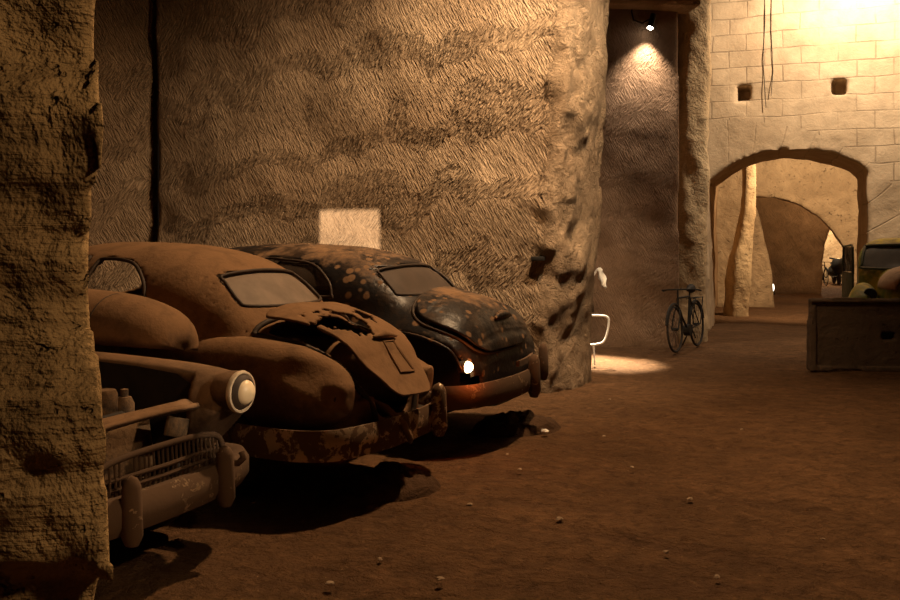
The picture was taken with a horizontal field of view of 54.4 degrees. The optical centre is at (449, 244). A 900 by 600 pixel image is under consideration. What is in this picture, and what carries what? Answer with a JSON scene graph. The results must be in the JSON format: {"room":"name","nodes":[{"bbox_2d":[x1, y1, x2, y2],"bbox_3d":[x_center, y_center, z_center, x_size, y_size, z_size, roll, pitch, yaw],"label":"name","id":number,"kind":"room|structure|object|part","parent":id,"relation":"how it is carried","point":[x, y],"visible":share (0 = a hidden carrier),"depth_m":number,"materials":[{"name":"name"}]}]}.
{"room":"underground passage","nodes":[
{"label":"underground passage","id":0,"kind":"room"},
{"bbox_2d":[0,0,112,599],"bbox_3d":[-3.498,-1.347,2.773,5.059,6.166,0.669,0,0,0],"label":"rock pillar","id":1,"kind":"structure","parent":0,"point":[54,534],"depth_m":2.54,"materials":[{"name":"brown stone"}]},
{"bbox_2d":[87,0,157,291],"bbox_3d":[-6.286,-2.100,11.639,4.500,7.600,0.882,0,0,-14],"label":"wall","id":2,"kind":"structure","parent":0,"point":[124,193],"depth_m":11.73,"materials":[{"name":"beige stone"}]},
{"bbox_2d":[156,0,608,392],"bbox_3d":[-0.932,-2.094,11.039,6.057,7.679,1.374,0,0,23],"label":"wall","id":3,"kind":"structure","parent":0,"point":[463,139],"depth_m":10.25,"materials":[{"name":"beige stone"}]},
{"bbox_2d":[531,256,544,260],"bbox_3d":[0.985,0.150,9.660,0.140,0.050,0.180,0,0,23],"label":"stub","id":4,"kind":"object","parent":3,"relation":"attached to","point":[533,258],"visible":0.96,"depth_m":9.58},
{"bbox_2d":[94,283,899,599],"bbox_3d":[8.500,1.623,20.775,35.000,0.083,49.950,0,0,0],"label":"floor","id":5,"kind":"structure","parent":0,"point":[815,455],"depth_m":5.39,"materials":[{"name":"brown soil"}]},
{"bbox_2d":[95,352,255,547],"bbox_3d":[-3.127,0.834,4.935,4.187,1.508,1.592,0,0,24],"label":"car","id":6,"kind":"object","parent":5,"relation":"on","point":[165,421],"visible":0.47,"depth_m":4.47,"materials":[{"name":"brown paint"}]},
{"bbox_2d":[103,431,224,498],"bbox_3d":[-1.381,1.068,4.197,0.406,0.257,0.875,0,0,0],"label":"grille","id":7,"kind":"object","parent":6,"relation":"attached to","point":[201,479],"depth_m":4.21,"materials":[{"name":"brown metal"}]},
{"bbox_2d":[210,370,236,411],"bbox_3d":[-1.149,0.765,4.587,0.120,0.215,0.216,0,0,24],"label":"headlamp","id":8,"kind":"object","parent":6,"relation":"on","point":[222,384],"depth_m":4.50,"materials":[{"name":"brown metal"}]},
{"bbox_2d":[88,242,446,491],"bbox_3d":[-2.263,0.781,6.736,4.703,1.613,1.657,0,0,28],"label":"car","id":9,"kind":"object","parent":5,"relation":"on","point":[330,387],"visible":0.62,"depth_m":5.69,"materials":[{"name":"paint"}]},
{"bbox_2d":[88,289,198,350],"bbox_3d":[-2.220,0.478,5.580,1.364,0.397,0.601,0,0,26],"label":"bonnet","id":10,"kind":"object","parent":9,"relation":"on","point":[120,319],"visible":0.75,"depth_m":5.24,"materials":[{"name":"paint"}]},
{"bbox_3d":[-0.576,0.678,5.847,0.840,0.617,1.016,-4,-5,31],"label":"boot lid","id":11,"kind":"part","parent":9,"relation":"part of","materials":[{"name":"paint"}]},
{"bbox_3d":[-0.434,0.595,5.792,0.060,0.057,0.266,-4,-5,31],"label":"handle","id":12,"kind":"part","parent":9,"relation":"part of","materials":[{"name":"paint"}]},
{"bbox_2d":[325,581,334,585],"bbox_3d":[-0.568,1.591,4.117,0.048,0.019,0.037,0,0,-19],"label":"chip","id":13,"kind":"object","parent":5,"relation":"on","point":[329,583],"visible":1,"depth_m":4.11,"materials":[{"name":"beige stone"}]},
{"bbox_2d":[217,243,547,412],"bbox_3d":[-1.483,0.786,8.389,4.820,1.603,1.901,0,0,28],"label":"car","id":14,"kind":"object","parent":5,"relation":"on","point":[456,331],"visible":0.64,"depth_m":7.24,"materials":[{"name":"black paint"}]},
{"bbox_2d":[457,360,472,372],"bbox_3d":[0.117,0.940,6.749,0.125,0.100,0.118,0,0,0],"label":"headlamp","id":15,"kind":"object","parent":14,"relation":"attached to","point":[463,366],"depth_m":6.71,"materials":[{"name":"white glass"}]},
{"bbox_3d":[0.194,0.612,7.478,0.643,0.493,1.393,0,0,25],"label":"boot lid","id":16,"kind":"part","parent":14,"relation":"part of","materials":[{"name":"black paint"}]},
{"bbox_3d":[0.444,0.593,7.452,0.084,0.080,0.365,0,0,25],"label":"handle","id":17,"kind":"part","parent":14,"relation":"part of","materials":[{"name":"black paint"}]},
{"bbox_2d":[328,461,440,504],"bbox_3d":[-0.420,1.591,5.750,0.800,0.298,0.600,0,0,-34],"label":"earth","id":18,"kind":"object","parent":5,"relation":"on","point":[392,481],"visible":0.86,"depth_m":5.61,"materials":[{"name":"brown soil"}]},
{"bbox_2d":[437,576,444,580],"bbox_3d":[-0.047,1.592,4.180,0.038,0.017,0.033,0,0,-38],"label":"chip","id":19,"kind":"object","parent":5,"relation":"on","point":[439,578],"visible":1,"depth_m":4.17,"materials":[{"name":"beige stone"}]},
{"bbox_2d":[468,409,560,437],"bbox_3d":[0.580,1.600,7.750,0.900,0.281,0.560,0,0,-34],"label":"earth","id":20,"kind":"object","parent":5,"relation":"on","point":[511,423],"visible":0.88,"depth_m":7.57,"materials":[{"name":"brown soil"}]},
{"bbox_2d":[591,269,609,364],"bbox_3d":[1.797,0.957,11.825,0.645,1.268,0.478,0,0,0],"label":"frame","id":21,"kind":"object","parent":5,"relation":"on","point":[595,272],"visible":0.35,"depth_m":11.59,"materials":[{"name":"white paint"}]},
{"bbox_2d":[597,267,606,288],"bbox_3d":[2.002,0.435,11.556,0.140,0.277,0.072,0,0,0],"label":"rag","id":22,"kind":"object","parent":21,"relation":"hanging from","point":[602,277],"visible":1,"depth_m":11.55,"materials":[{"name":"white fabric"}]},
{"bbox_2d":[662,284,703,352],"bbox_3d":[3.575,1.109,13.466,0.600,0.999,1.749,0,0,18],"label":"bicycle","id":23,"kind":"object","parent":5,"relation":"on","point":[686,329],"visible":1,"depth_m":13.46,"materials":[{"name":"metal"}]},
{"bbox_3d":[3.662,1.054,13.518,0.112,0.539,0.898,-4,-2,33],"label":"frame","id":24,"kind":"part","parent":23,"relation":"part of","materials":[{"name":"black metal"}]},
{"bbox_2d":[822,262,831,285],"bbox_3d":[14.787,1.106,34.714,0.604,0.994,1.804,0,0,10],"label":"bicycle","id":25,"kind":"object","parent":5,"relation":"on","point":[825,268],"visible":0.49,"depth_m":34.22,"materials":[{"name":"metal"}]},
{"bbox_2d":[828,257,841,284],"bbox_3d":[15.729,1.045,35.631,0.671,1.110,1.787,0,0,15],"label":"motor scooter","id":26,"kind":"object","parent":5,"relation":"on","point":[835,270],"visible":0.91,"depth_m":35.00,"materials":[{"name":"metal"}]},
{"bbox_2d":[806,297,899,371],"bbox_3d":[5.903,1.141,11.130,2.632,0.949,0.207,0,0,4],"label":"crate","id":27,"kind":"object","parent":5,"relation":"on","point":[844,333],"visible":1,"depth_m":11.13,"materials":[{"name":"brown wood"}]},
{"bbox_3d":[5.896,0.713,11.052,2.600,0.044,0.042,0,0,4],"label":"rail","id":28,"kind":"part","parent":27,"relation":"part of","materials":[{"name":"brown wood"}]},
{"bbox_2d":[842,238,899,297],"bbox_3d":[6.922,0.737,13.380,1.760,1.701,3.061,0,0,28],"label":"car","id":29,"kind":"object","parent":5,"relation":"on","point":[878,264],"visible":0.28,"depth_m":13.06,"materials":[{"name":"green paint"}]},
{"bbox_3d":[6.147,0.221,13.519,0.032,0.376,0.425,0,0,11],"label":"door glass","id":30,"kind":"part","parent":29,"relation":"part of","materials":[{"name":"brown glass"}]},
{"bbox_3d":[6.146,0.525,13.514,0.067,1.085,0.501,0,0,11],"label":"door","id":31,"kind":"part","parent":29,"relation":"part of","materials":[{"name":"brown metal"}]},
{"bbox_3d":[6.755,0.176,12.963,1.265,0.403,0.359,0,0,28],"label":"windscreen frame","id":32,"kind":"part","parent":29,"relation":"part of","materials":[{"name":"yellow paint"}]},
{"bbox_3d":[6.465,0.467,12.421,0.744,0.322,0.730,0,0,28],"label":"nose panel","id":33,"kind":"part","parent":29,"relation":"part of","materials":[{"name":"pink paint"}]},
{"bbox_2d":[590,9,678,347],"bbox_3d":[2.392,-1.450,14.203,2.500,6.300,0.735,0,0,-8],"label":"wall","id":34,"kind":"structure","parent":0,"point":[638,252],"depth_m":13.97,"materials":[{"name":"beige stone"}]},
{"bbox_2d":[631,9,655,29],"bbox_3d":[3.103,-3.803,13.898,0.382,0.797,0.307,0,0,-26],"label":"spot lamp","id":35,"kind":"object","parent":34,"relation":"attached to","point":[650,26],"visible":0.91,"depth_m":13.81,"materials":[{"name":"black metal"}]},
{"bbox_2d":[609,0,700,13],"bbox_3d":[2.810,-4.375,13.784,2.200,1.250,0.571,0,0,-8],"label":"trim","id":36,"kind":"structure","parent":34,"relation":"attached to","point":[680,6],"depth_m":13.70,"materials":[{"name":"brown stone"}]},
{"bbox_2d":[678,0,711,342],"bbox_3d":[4.044,-1.850,15.265,1.014,7.100,1.371,0,0,0],"label":"pillar","id":37,"kind":"structure","parent":34,"relation":"attached to","point":[694,27],"depth_m":14.83,"materials":[{"name":"beige stone"}]},
{"bbox_2d":[714,186,717,307],"bbox_3d":[6.019,-1.350,20.952,0.683,6.100,5.200,0,0,20],"label":"wall","id":38,"kind":"structure","parent":0,"point":[716,188],"depth_m":22.55,"materials":[{"name":"beige stone"}]},
{"bbox_2d":[723,164,755,316],"bbox_3d":[6.728,-0.850,20.219,0.731,5.100,0.658,0,0,0],"label":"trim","id":39,"kind":"structure","parent":38,"relation":"attached to","point":[739,266],"depth_m":20.00,"materials":[{"name":"beige stone"}]},
{"bbox_2d":[716,158,858,306],"bbox_3d":[8.909,-1.600,22.742,6.400,6.600,0.566,0,0,20],"label":"wall","id":40,"kind":"structure","parent":0,"point":[828,192],"depth_m":22.63,"materials":[{"name":"beige stone"}]},
{"bbox_2d":[756,197,829,293],"bbox_3d":[11.198,-1.350,29.364,8.000,6.100,0.756,0,0,20],"label":"wall","id":41,"kind":"structure","parent":0,"point":[795,238],"depth_m":29.07,"materials":[{"name":"beige stone"}]},
{"bbox_2d":[705,0,899,330],"bbox_3d":[7.259,-2.050,16.709,6.600,7.500,2.037,0,0,20],"label":"wall","id":42,"kind":"structure","parent":0,"point":[834,100],"depth_m":15.97,"materials":[{"name":"beige stone"}]},
{"bbox_2d":[763,0,765,104],"bbox_3d":[5.808,-3.903,16.158,0.064,2.741,0.011,0,0,20],"label":"cable","id":43,"kind":"object","parent":42,"relation":"attached to","point":[764,0],"visible":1,"depth_m":16.15,"materials":[{"name":"black rubber"}]},
{"bbox_2d":[771,0,772,93],"bbox_3d":[5.930,-4.003,16.114,0.046,2.508,0.011,0,0,20],"label":"cable","id":44,"kind":"object","parent":42,"relation":"attached to","point":[771,0],"visible":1,"depth_m":16.11,"materials":[{"name":"black metal"}]},
{"bbox_2d":[822,230,847,283],"bbox_3d":[13.776,-1.350,37.961,10.000,6.100,0.632,0,0,20],"label":"wall","id":45,"kind":"structure","parent":0,"point":[833,248],"depth_m":36.91,"materials":[{"name":"beige stone"}]}
]}

